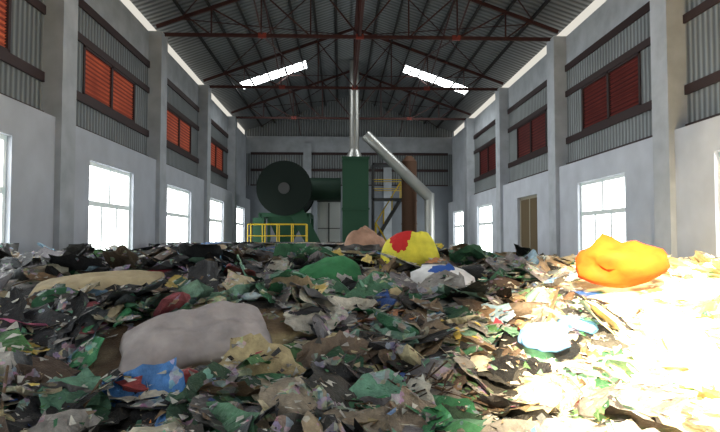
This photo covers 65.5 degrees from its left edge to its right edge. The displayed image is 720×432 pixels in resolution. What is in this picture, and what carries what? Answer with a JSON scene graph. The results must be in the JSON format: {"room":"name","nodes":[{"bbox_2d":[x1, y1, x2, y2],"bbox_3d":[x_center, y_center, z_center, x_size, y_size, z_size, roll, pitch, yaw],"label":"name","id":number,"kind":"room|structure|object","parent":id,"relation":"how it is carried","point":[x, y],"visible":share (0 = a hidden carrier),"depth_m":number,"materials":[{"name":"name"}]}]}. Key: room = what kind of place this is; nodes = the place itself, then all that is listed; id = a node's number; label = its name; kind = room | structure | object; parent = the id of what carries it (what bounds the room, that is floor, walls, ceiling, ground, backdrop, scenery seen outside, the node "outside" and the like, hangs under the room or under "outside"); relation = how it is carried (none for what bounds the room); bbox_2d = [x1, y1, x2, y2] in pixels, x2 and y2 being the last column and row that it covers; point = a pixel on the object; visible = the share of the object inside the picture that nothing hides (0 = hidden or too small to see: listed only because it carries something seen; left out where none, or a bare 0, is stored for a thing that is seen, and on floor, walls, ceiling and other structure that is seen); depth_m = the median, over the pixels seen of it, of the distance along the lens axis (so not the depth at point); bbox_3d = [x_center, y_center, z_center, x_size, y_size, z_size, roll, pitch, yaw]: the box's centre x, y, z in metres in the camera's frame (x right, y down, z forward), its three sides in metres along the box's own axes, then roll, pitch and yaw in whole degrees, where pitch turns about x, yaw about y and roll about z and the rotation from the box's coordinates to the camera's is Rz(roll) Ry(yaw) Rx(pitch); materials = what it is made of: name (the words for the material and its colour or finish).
{"room":"waste recycling plant","nodes":[
{"label":"waste recycling plant","id":0,"kind":"room"},
{"bbox_2d":[0,0,249,254],"bbox_3d":[-6.288,-1.443,13.201,0.570,8.920,44.700,0,-2,-2],"label":"wall","id":1,"kind":"structure","parent":0,"point":[48,156],"depth_m":12.99,"materials":[{"name":"paint"}]},
{"bbox_2d":[0,134,6,242],"bbox_3d":[-6.013,-0.006,8.122,0.220,2.870,3.050,0,-2,-2],"label":"window","id":2,"kind":"structure","parent":1,"relation":"in","point":[3,138],"depth_m":9.55,"materials":[{"name":"white"}]},
{"bbox_2d":[0,0,11,51],"bbox_3d":[-6.275,-3.547,8.427,0.150,1.210,3.240,0,-2,-2],"label":"window","id":3,"kind":"structure","parent":1,"relation":"in","point":[5,5],"depth_m":9.95,"materials":[{"name":"orange metal"}]},
{"bbox_2d":[88,161,129,249],"bbox_3d":[-6.221,0.222,13.939,0.220,2.870,2.800,0,-2,-2],"label":"window","id":4,"kind":"structure","parent":1,"relation":"in","point":[109,188],"depth_m":13.95,"materials":[{"name":"white glass"}]},
{"bbox_2d":[82,45,135,122],"bbox_3d":[-6.492,-3.308,14.518,0.150,1.210,3.240,0,-2,-2],"label":"window","id":5,"kind":"structure","parent":1,"relation":"in","point":[102,82],"depth_m":14.31,"materials":[{"name":"red metal"}]},
{"bbox_2d":[0,0,227,189],"bbox_3d":[-6.324,-3.417,11.475,0.070,3.170,36.000,0,-2,-2],"label":"trim","id":6,"kind":"structure","parent":1,"relation":"attached to","point":[7,57],"depth_m":14.47,"materials":[{"name":"brown metal"}]},
{"bbox_2d":[167,185,188,242],"bbox_3d":[-6.429,0.451,19.756,0.220,2.870,3.050,0,-2,-2],"label":"window","id":7,"kind":"structure","parent":1,"relation":"in","point":[177,199],"depth_m":19.91,"materials":[{"name":"white"}]},
{"bbox_2d":[167,107,191,153],"bbox_3d":[-6.710,-3.068,20.610,0.150,1.210,3.240,0,-2,-2],"label":"window","id":8,"kind":"structure","parent":1,"relation":"in","point":[179,131],"depth_m":20.57,"materials":[{"name":"red metal"}]},
{"bbox_2d":[120,0,244,134],"bbox_3d":[-6.497,-6.125,13.227,0.001,0.480,44.400,0,-2,-2],"label":"window","id":9,"kind":"structure","parent":1,"relation":"in","point":[127,3],"depth_m":20.51,"materials":[{"name":"white glass"}]},
{"bbox_2d":[210,198,221,241],"bbox_3d":[-6.642,0.684,25.697,0.220,2.870,3.050,0,-2,-2],"label":"window","id":10,"kind":"structure","parent":1,"relation":"in","point":[215,205],"depth_m":26.14,"materials":[{"name":"white"}]},
{"bbox_2d":[211,141,222,171],"bbox_3d":[-6.928,-2.829,26.701,0.150,1.210,3.240,0,-2,-2],"label":"window","id":11,"kind":"structure","parent":1,"relation":"in","point":[216,151],"depth_m":26.97,"materials":[{"name":"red metal"}]},
{"bbox_2d":[236,207,242,241],"bbox_3d":[-6.854,0.918,31.639,0.220,2.870,3.050,0,-2,-2],"label":"window","id":12,"kind":"structure","parent":1,"relation":"in","point":[239,226],"depth_m":32.35,"materials":[{"name":"white"}]},
{"bbox_2d":[245,96,453,249],"bbox_3d":[-0.645,-1.916,35.677,13.450,11.630,0.550,0,-2,-2],"label":"wall","id":13,"kind":"structure","parent":0,"point":[317,135],"depth_m":35.66,"materials":[{"name":"metal"}]},
{"bbox_2d":[250,152,447,185],"bbox_3d":[-0.642,-2.929,35.617,12.550,2.210,0.090,0,-2,-2],"label":"trim","id":14,"kind":"structure","parent":13,"relation":"attached to","point":[252,153],"depth_m":35.60,"materials":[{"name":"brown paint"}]},
{"bbox_2d":[130,0,593,131],"bbox_3d":[0.153,-7.430,13.516,13.450,2.350,45.300,0,-2,-2],"label":"ceiling","id":15,"kind":"structure","parent":0,"point":[206,57],"depth_m":22.78,"materials":[{"name":"grey metal"}]},
{"bbox_2d":[240,61,306,88],"bbox_3d":[-4.122,-6.764,26.881,3.070,1.073,1.120,0,-2,-2],"label":"skylight","id":16,"kind":"object","parent":15,"relation":"attached to","point":[257,80],"visible":0.8,"depth_m":26.82,"materials":[{"name":"white glass"}]},
{"bbox_2d":[231,70,470,135],"bbox_3d":[-0.532,-6.428,32.681,12.888,2.712,5.223,0,-2,-2],"label":"roof truss","id":17,"kind":"object","parent":15,"relation":"attached to","point":[346,72],"visible":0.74,"depth_m":30.14,"materials":[{"name":"red metal"}]},
{"bbox_2d":[203,27,503,117],"bbox_3d":[-0.329,-6.651,27.013,12.888,2.712,6.072,0,-2,-2],"label":"roof truss","id":18,"kind":"object","parent":15,"relation":"attached to","point":[463,69],"visible":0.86,"depth_m":24.04,"materials":[{"name":"red metal"}]},
{"bbox_2d":[156,0,558,87],"bbox_3d":[-0.112,-6.890,20.922,12.888,2.712,6.072,0,-2,-2],"label":"roof truss","id":19,"kind":"object","parent":15,"relation":"attached to","point":[265,36],"visible":0.96,"depth_m":17.97,"materials":[{"name":"red metal"}]},
{"bbox_2d":[182,0,533,36],"bbox_3d":[0.106,-7.129,14.830,12.888,2.712,6.072,0,-2,-2],"label":"roof truss","id":20,"kind":"object","parent":15,"relation":"attached to","point":[362,2],"visible":1,"depth_m":16.95,"materials":[{"name":"red metal"}]},
{"bbox_2d":[403,66,467,93],"bbox_3d":[3.719,-6.651,27.407,3.100,1.083,1.120,0,-2,-2],"label":"skylight","id":21,"kind":"object","parent":15,"relation":"attached to","point":[445,83],"visible":0.6,"depth_m":27.36,"materials":[{"name":"white glass"}]},
{"bbox_2d":[448,0,719,261],"bbox_3d":[6.584,-1.425,13.660,0.570,8.920,44.700,0,-2,-2],"label":"wall","id":22,"kind":"structure","parent":0,"point":[672,188],"depth_m":14.35,"materials":[{"name":"paint"}]},
{"bbox_2d":[455,210,462,244],"bbox_3d":[5.806,1.045,32.712,0.220,2.700,2.800,0,-2,-2],"label":"window","id":23,"kind":"structure","parent":22,"relation":"in","point":[459,214],"depth_m":33.11,"materials":[{"name":"white"}]},
{"bbox_2d":[479,204,491,251],"bbox_3d":[6.018,0.811,26.771,0.220,2.700,2.800,0,-2,-2],"label":"window","id":24,"kind":"structure","parent":22,"relation":"in","point":[485,211],"depth_m":27.11,"materials":[{"name":"white"}]},
{"bbox_2d":[479,141,495,175],"bbox_3d":[6.264,-2.741,27.169,0.150,1.350,3.240,0,-2,-2],"label":"window","id":25,"kind":"structure","parent":22,"relation":"in","point":[487,156],"depth_m":27.18,"materials":[{"name":"red metal"}]},
{"bbox_2d":[520,194,537,253],"bbox_3d":[6.316,1.287,20.654,0.100,4.050,2.200,0,-2,-2],"label":"door","id":26,"kind":"structure","parent":22,"relation":"in","point":[528,205],"depth_m":20.76,"materials":[{"name":"brown wood"}]},
{"bbox_2d":[454,0,606,135],"bbox_3d":[6.804,-6.107,13.702,0.001,0.480,44.400,0,-2,-2],"label":"window","id":27,"kind":"structure","parent":22,"relation":"in","point":[595,4],"depth_m":20.47,"materials":[{"name":"white glass"}]},
{"bbox_2d":[516,110,546,158],"bbox_3d":[6.482,-2.980,21.078,0.150,1.350,3.240,0,-2,-2],"label":"window","id":28,"kind":"structure","parent":22,"relation":"in","point":[531,135],"depth_m":20.96,"materials":[{"name":"red metal"}]},
{"bbox_2d":[473,0,719,194],"bbox_3d":[6.748,-3.324,11.938,0.070,3.360,36.000,0,-2,-2],"label":"beams","id":29,"kind":"structure","parent":22,"relation":"attached to","point":[712,78],"depth_m":14.95,"materials":[{"name":"brown metal"}]},
{"bbox_2d":[581,173,625,249],"bbox_3d":[6.443,0.345,14.887,0.220,2.700,2.800,0,-2,-2],"label":"window","id":30,"kind":"structure","parent":22,"relation":"in","point":[602,200],"depth_m":14.93,"materials":[{"name":"white glass"}]},
{"bbox_2d":[581,51,641,130],"bbox_3d":[6.699,-3.219,14.986,0.150,1.350,3.240,0,-2,-2],"label":"window","id":31,"kind":"structure","parent":22,"relation":"in","point":[616,91],"depth_m":14.79,"materials":[{"name":"red metal"}]},
{"bbox_2d":[719,152,719,185],"bbox_3d":[6.655,0.111,8.946,0.220,2.700,2.800,0,-2,-2],"label":"window","id":32,"kind":"structure","parent":22,"relation":"in","point":[719,152],"depth_m":10.32,"materials":[{"name":"white glass"}]},
{"bbox_3d":[0.153,3.117,13.102,13.450,0.200,45.300,0,-2,-2],"label":"floor","id":33,"kind":"structure","parent":0,"visible":0},
{"bbox_2d":[247,224,307,242],"bbox_3d":[-3.272,1.981,26.693,4.070,3.214,1.000,0,-2,-2],"label":"platform","id":34,"kind":"object","parent":33,"relation":"on","point":[250,235],"visible":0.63,"depth_m":26.26,"materials":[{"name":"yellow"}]},
{"bbox_2d":[253,161,340,241],"bbox_3d":[-3.178,0.501,29.448,4.350,6.310,4.120,0,-2,-2],"label":"industrial blower","id":35,"kind":"object","parent":33,"relation":"on","point":[284,189],"visible":0.91,"depth_m":27.55,"materials":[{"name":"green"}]},
{"bbox_2d":[317,201,340,241],"bbox_3d":[-1.693,1.426,30.567,1.300,4.550,0.780,0,-2,-2],"label":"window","id":36,"kind":"structure","parent":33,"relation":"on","point":[328,212],"depth_m":30.27,"materials":[{"name":"white glass"}]},
{"bbox_2d":[342,60,369,241],"bbox_3d":[-0.242,-2.153,28.466,1.380,11.537,1.380,0,-2,-2],"label":"tower","id":37,"kind":"object","parent":33,"relation":"on","point":[355,166],"visible":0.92,"depth_m":27.80,"materials":[{"name":"green metal"}]},
{"bbox_2d":[0,242,719,431],"bbox_3d":[0.321,1.602,8.460,12.210,2.423,34.800,0,-2,-2],"label":"pile","id":38,"kind":"object","parent":33,"relation":"on","point":[384,350],"visible":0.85,"depth_m":4.69,"materials":[{"name":"multicoloured plastic"}]},
{"bbox_2d":[28,270,164,296],"bbox_3d":[-3.095,0.806,6.666,1.457,0.305,0.461,1,-2,-14],"label":"woven sack","id":39,"kind":"object","parent":38,"relation":"on","point":[123,277],"visible":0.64,"depth_m":6.59,"materials":[{"name":"beige fabric"}]},
{"bbox_2d":[119,301,271,372],"bbox_3d":[-1.448,1.067,4.980,1.272,0.566,0.648,1,-2,-22],"label":"garbage bag","id":40,"kind":"object","parent":38,"relation":"on","point":[196,337],"visible":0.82,"depth_m":4.84,"materials":[{"name":"grey plastic"}]},
{"bbox_2d":[299,255,361,281],"bbox_3d":[-0.417,0.752,7.786,0.895,0.402,0.464,0,-2,-7],"label":"bag","id":41,"kind":"object","parent":38,"relation":"on","point":[329,267],"visible":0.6,"depth_m":7.67,"materials":[{"name":"green plastic"}]},
{"bbox_2d":[344,226,384,247],"bbox_3d":[0.124,0.485,11.559,0.896,0.581,0.509,0,-2,-10],"label":"sack","id":42,"kind":"object","parent":38,"relation":"on","point":[364,235],"visible":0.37,"depth_m":11.41,"materials":[{"name":"beige fabric"}]},
{"bbox_2d":[379,231,439,269],"bbox_3d":[0.768,0.542,8.615,0.943,0.628,0.574,0,-2,4],"label":"sack","id":43,"kind":"object","parent":38,"relation":"on","point":[410,246],"visible":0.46,"depth_m":8.42,"materials":[{"name":"yellow plastic"}]},
{"bbox_2d":[410,263,474,284],"bbox_3d":[1.024,0.769,7.004,0.800,0.370,0.500,-1,-2,23],"label":"plastic bag","id":44,"kind":"object","parent":38,"relation":"on","point":[419,275],"visible":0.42,"depth_m":6.96,"materials":[{"name":"white plastic"}]},
{"bbox_2d":[517,322,570,352],"bbox_3d":[1.637,1.055,4.934,0.491,0.240,0.413,0,-2,-2],"label":"plastic bag","id":45,"kind":"object","parent":38,"relation":"on","point":[545,336],"visible":1,"depth_m":4.84,"materials":[{"name":"white plastic"}]},
{"bbox_2d":[576,234,669,287],"bbox_3d":[2.961,0.509,6.374,0.992,0.622,0.666,0,-2,-2],"label":"plastic bag","id":46,"kind":"object","parent":38,"relation":"on","point":[608,262],"visible":1,"depth_m":6.17,"materials":[{"name":"yellow plastic"}]},
{"bbox_2d":[371,163,401,241],"bbox_3d":[1.506,0.453,30.679,1.900,6.596,1.204,0,-2,-2],"label":"metal staircase","id":47,"kind":"structure","parent":33,"relation":"on","point":[385,165],"depth_m":30.67,"materials":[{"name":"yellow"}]},
{"bbox_2d":[362,131,434,241],"bbox_3d":[1.941,-0.358,28.423,3.694,7.946,0.560,0,-2,-2],"label":"duct","id":48,"kind":"object","parent":33,"relation":"on","point":[369,138],"visible":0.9,"depth_m":28.26,"materials":[{"name":"grey metal"}]},
{"bbox_2d":[401,156,417,231],"bbox_3d":[2.578,0.249,29.260,0.860,6.800,0.887,0,-2,-2],"label":"cyclone separator","id":49,"kind":"object","parent":33,"relation":"on","point":[409,196],"visible":0.53,"depth_m":28.99,"materials":[{"name":"brown metal"}]}
]}

